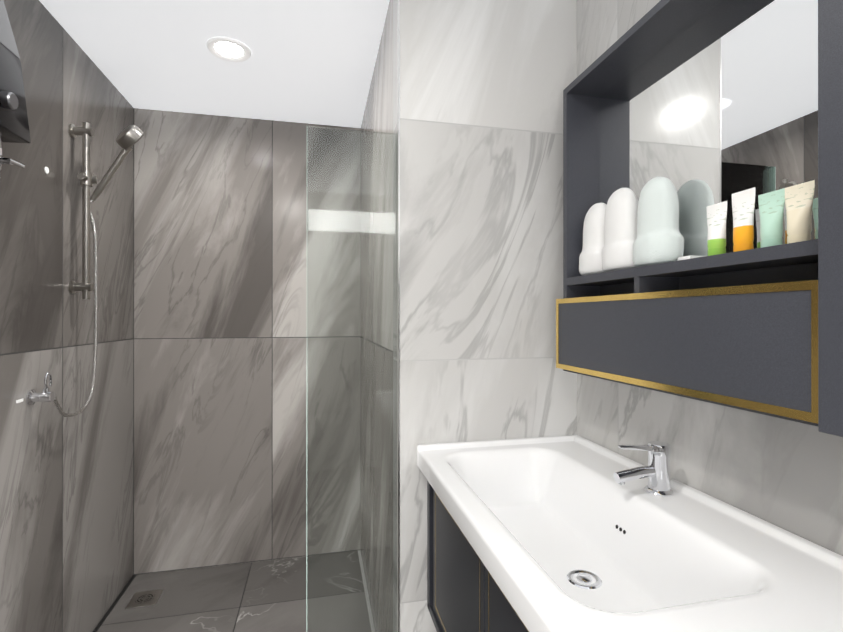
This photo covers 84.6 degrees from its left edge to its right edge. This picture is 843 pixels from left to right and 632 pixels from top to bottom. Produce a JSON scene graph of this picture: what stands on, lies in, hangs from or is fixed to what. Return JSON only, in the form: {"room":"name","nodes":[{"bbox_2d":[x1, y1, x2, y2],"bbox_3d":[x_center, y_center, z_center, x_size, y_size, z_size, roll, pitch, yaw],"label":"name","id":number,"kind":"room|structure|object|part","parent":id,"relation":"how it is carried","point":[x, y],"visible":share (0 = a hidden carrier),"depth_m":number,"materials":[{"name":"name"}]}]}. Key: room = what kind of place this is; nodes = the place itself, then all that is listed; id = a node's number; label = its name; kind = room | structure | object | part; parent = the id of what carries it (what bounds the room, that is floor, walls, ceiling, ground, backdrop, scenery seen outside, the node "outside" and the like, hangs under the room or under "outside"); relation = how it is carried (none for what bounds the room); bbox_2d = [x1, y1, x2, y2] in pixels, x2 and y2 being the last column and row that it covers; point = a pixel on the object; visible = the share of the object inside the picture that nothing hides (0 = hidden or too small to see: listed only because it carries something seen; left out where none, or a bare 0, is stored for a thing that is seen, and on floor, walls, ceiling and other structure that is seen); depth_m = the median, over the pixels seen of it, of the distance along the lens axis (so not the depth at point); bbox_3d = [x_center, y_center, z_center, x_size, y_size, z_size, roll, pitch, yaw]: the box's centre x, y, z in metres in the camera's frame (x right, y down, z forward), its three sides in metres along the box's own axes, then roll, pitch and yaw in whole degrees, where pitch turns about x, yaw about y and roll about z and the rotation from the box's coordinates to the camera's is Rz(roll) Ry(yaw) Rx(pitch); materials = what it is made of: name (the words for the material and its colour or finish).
{"room":"bathroom","nodes":[
{"label":"bathroom","id":0,"kind":"room"},
{"bbox_2d":[0,0,133,631],"bbox_3d":[-1.081,0.129,0.381,0.100,2.400,4.077,0,0,-13],"label":"wall","id":1,"kind":"structure","parent":0,"point":[66,518],"depth_m":1.72,"materials":[{"name":"grey tile"}]},
{"bbox_2d":[0,0,30,169],"bbox_3d":[-1.140,-0.649,1.145,0.117,0.792,0.471,0,0,-13],"label":"heater","id":2,"kind":"object","parent":1,"relation":"attached to","point":[14,126],"visible":1,"depth_m":1.29,"materials":[{"name":"black"}]},
{"bbox_3d":[-1.124,-0.586,1.256,0.039,0.052,0.052,0,0,-13],"label":"knob","id":3,"kind":"part","parent":2,"relation":"part of","materials":[{"name":"silver metal"}]},
{"bbox_2d":[26,372,55,405],"bbox_3d":[-1.257,0.240,1.541,0.064,0.108,0.070,0,0,-13],"label":"valve","id":4,"kind":"object","parent":1,"relation":"attached to","point":[33,396],"visible":1,"depth_m":1.52,"materials":[{"name":"silver metal"}]},
{"bbox_2d":[68,122,97,298],"bbox_3d":[-1.301,-0.404,1.783,0.084,0.680,0.070,0,0,-13],"label":"bar","id":5,"kind":"object","parent":1,"relation":"attached to","point":[85,176],"visible":1,"depth_m":1.78,"materials":[{"name":"silver metal"}]},
{"bbox_2d":[90,125,143,201],"bbox_3d":[-1.198,-0.603,1.827,0.192,0.312,0.106,0,0,-13],"label":"shower","id":6,"kind":"object","parent":5,"relation":"attached to","point":[128,137],"visible":1,"depth_m":1.81,"materials":[{"name":"silver metal"}]},
{"bbox_2d":[53,199,97,416],"bbox_3d":[-1.266,-0.044,1.702,0.037,0.823,0.259,0,0,-13],"label":"hose","id":7,"kind":"object","parent":6,"relation":"hanging from","point":[63,413],"visible":0.94,"depth_m":1.82,"materials":[{"name":"white metal"}]},
{"bbox_2d":[93,575,135,631],"bbox_3d":[-1.288,1.330,1.563,0.014,0.001,1.676,0,0,-13],"label":"trim","id":8,"kind":"structure","parent":1,"relation":"attached to","point":[112,606],"depth_m":2.13,"materials":[{"name":"black"}]},
{"bbox_2d":[39,0,389,127],"bbox_3d":[-0.194,-1.121,0.633,1.941,0.100,4.177,0,0,-13],"label":"ceiling","id":9,"kind":"structure","parent":0,"point":[310,61],"depth_m":1.88,"materials":[{"name":"white paint"}]},
{"bbox_2d":[206,37,250,61],"bbox_3d":[-0.771,-1.065,1.858,0.166,0.008,0.166,0,0,-13],"label":"recessed light","id":10,"kind":"object","parent":9,"relation":"in","point":[230,50],"visible":1,"depth_m":1.85,"materials":[{"name":"white plastic"}]},
{"bbox_2d":[97,551,370,631],"bbox_3d":[-0.194,1.379,0.630,1.941,0.100,4.177,0,0,-13],"label":"floor","id":11,"kind":"structure","parent":0,"point":[267,596],"depth_m":2.18,"materials":[{"name":"grey tile"}]},
{"bbox_2d":[125,589,163,608],"bbox_3d":[-1.300,1.329,2.181,0.124,0.004,0.124,0,0,-13],"label":"floor drain","id":12,"kind":"object","parent":11,"relation":"on","point":[144,598],"visible":1,"depth_m":2.18,"materials":[{"name":"silver metal"}]},
{"bbox_2d":[307,126,396,631],"bbox_3d":[-0.202,0.390,1.372,0.266,1.879,0.009,0,0,-13],"label":"glass shower screen","id":13,"kind":"object","parent":11,"relation":"on","point":[327,128],"visible":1,"depth_m":1.37,"materials":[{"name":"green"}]},
{"bbox_2d":[133,108,359,574],"bbox_3d":[-0.924,0.132,2.557,1.360,2.400,0.100,0,0,-13],"label":"wall","id":14,"kind":"structure","parent":0,"point":[223,316],"depth_m":2.50,"materials":[{"name":"grey tile"}]},
{"bbox_2d":[360,0,392,631],"bbox_3d":[-0.182,0.131,2.016,0.050,2.400,1.280,0,0,-13],"label":"wall","id":15,"kind":"structure","parent":0,"point":[378,115],"depth_m":1.86,"materials":[{"name":"grey tile"}]},
{"bbox_2d":[358,550,374,631],"bbox_3d":[-0.217,1.330,2.018,0.016,0.002,1.256,0,0,-13],"label":"trim","id":16,"kind":"structure","parent":15,"relation":"attached to","point":[367,595],"depth_m":2.21,"materials":[{"name":"grey metal"}]},
{"bbox_2d":[398,0,399,631],"bbox_3d":[-0.068,0.130,1.379,0.004,2.400,0.012,0,0,-13],"label":"trim","id":17,"kind":"structure","parent":15,"relation":"attached to","point":[398,315],"depth_m":1.37,"materials":[{"name":"silver metal"}]},
{"bbox_2d":[393,0,576,631],"bbox_3d":[0.255,0.130,1.497,0.686,2.400,0.100,0,0,-13],"label":"wall","id":18,"kind":"structure","parent":0,"point":[484,84],"depth_m":1.43,"materials":[{"name":"white tile"}]},
{"bbox_2d":[577,0,842,555],"bbox_3d":[0.857,0.128,0.154,0.100,2.400,2.785,0,0,-13],"label":"wall","id":19,"kind":"structure","parent":0,"point":[785,474],"depth_m":0.97,"materials":[{"name":"white tile"}]},
{"bbox_2d":[417,435,842,631],"bbox_3d":[0.349,0.575,0.971,0.528,0.579,0.963,0,0,-13],"label":"bathroom vanity","id":20,"kind":"object","parent":19,"relation":"attached to","point":[571,533],"visible":1,"depth_m":0.94,"materials":[{"name":"white ceramic"}]},
{"bbox_2d":[613,441,673,496],"bbox_3d":[0.495,0.340,1.033,0.140,0.109,0.060,0,0,-13],"label":"faucet","id":21,"kind":"object","parent":20,"relation":"on","point":[657,471],"depth_m":1.02,"materials":[{"name":"silver metal"}]},
{"bbox_2d":[556,0,842,436],"bbox_3d":[0.584,-0.252,0.802,0.147,0.822,1.172,0,0,-13],"label":"upper cabinet","id":22,"kind":"object","parent":19,"relation":"attached to","point":[701,105],"visible":1,"depth_m":0.91,"materials":[{"name":"grey wood"}]},
{"bbox_2d":[579,203,606,274],"bbox_3d":[0.489,-0.212,1.288,0.086,0.201,0.123,0,0,-13],"label":"bottle","id":23,"kind":"object","parent":22,"relation":"in","point":[590,259],"visible":0.62,"depth_m":1.25,"materials":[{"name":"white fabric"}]},
{"bbox_2d":[602,188,638,271],"bbox_3d":[0.513,-0.220,1.179,0.091,0.216,0.128,0,0,-13],"label":"bottle","id":24,"kind":"object","parent":22,"relation":"in","point":[620,223],"visible":0.75,"depth_m":1.15,"materials":[{"name":"white plastic"}]},
{"bbox_2d":[633,176,683,266],"bbox_3d":[0.540,-0.216,1.060,0.088,0.206,0.126,0,0,-13],"label":"bottle","id":25,"kind":"object","parent":22,"relation":"in","point":[659,239],"visible":0.83,"depth_m":1.02,"materials":[{"name":"white plastic"}]},
{"bbox_3d":[0.484,0.051,1.003,0.020,0.201,0.734,0,0,-13],"label":"drawer","id":26,"kind":"part","parent":22,"relation":"part of","materials":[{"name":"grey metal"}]},
{"bbox_2d":[678,255,704,260],"bbox_3d":[0.559,-0.117,0.956,0.045,0.011,0.036,0,0,-13],"label":"packet","id":27,"kind":"object","parent":22,"relation":"in","point":[687,257],"visible":0.29,"depth_m":0.94,"materials":[{"name":"white plastic"}]},
{"bbox_2d":[599,0,817,255],"bbox_3d":[0.604,-0.378,1.020,0.012,0.533,0.707,0,0,-13],"label":"mirror glass","id":28,"kind":"object","parent":22,"relation":"attached to","point":[726,105],"depth_m":0.95,"materials":[{"name":"white"}]},
{"bbox_2d":[706,201,726,255],"bbox_3d":[0.567,-0.164,0.890,0.031,0.104,0.048,0,0,-13],"label":"tube","id":29,"kind":"object","parent":22,"relation":"in","point":[716,225],"visible":0.9,"depth_m":0.88,"materials":[{"name":"green"}]},
{"bbox_2d":[732,187,754,251],"bbox_3d":[0.579,-0.169,0.835,0.031,0.114,0.048,0,0,-13],"label":"tube","id":30,"kind":"object","parent":22,"relation":"in","point":[743,204],"visible":0.88,"depth_m":0.82,"materials":[{"name":"orange"}]},
{"bbox_2d":[758,188,784,247],"bbox_3d":[0.591,-0.161,0.783,0.031,0.098,0.048,0,0,-13],"label":"tube","id":31,"kind":"object","parent":22,"relation":"in","point":[771,208],"visible":0.85,"depth_m":0.77,"materials":[{"name":"green plastic"}]},
{"bbox_2d":[785,180,814,243],"bbox_3d":[0.601,-0.161,0.738,0.031,0.098,0.048,0,0,-13],"label":"tube","id":32,"kind":"object","parent":22,"relation":"in","point":[799,201],"visible":0.92,"depth_m":0.73,"materials":[{"name":"beige plastic"}]},
{"bbox_3d":[0.608,-0.252,0.429,0.030,0.822,0.435,0,0,-13],"label":"door","id":33,"kind":"part","parent":22,"relation":"part of","materials":[{"name":"grey wood"}]}
]}

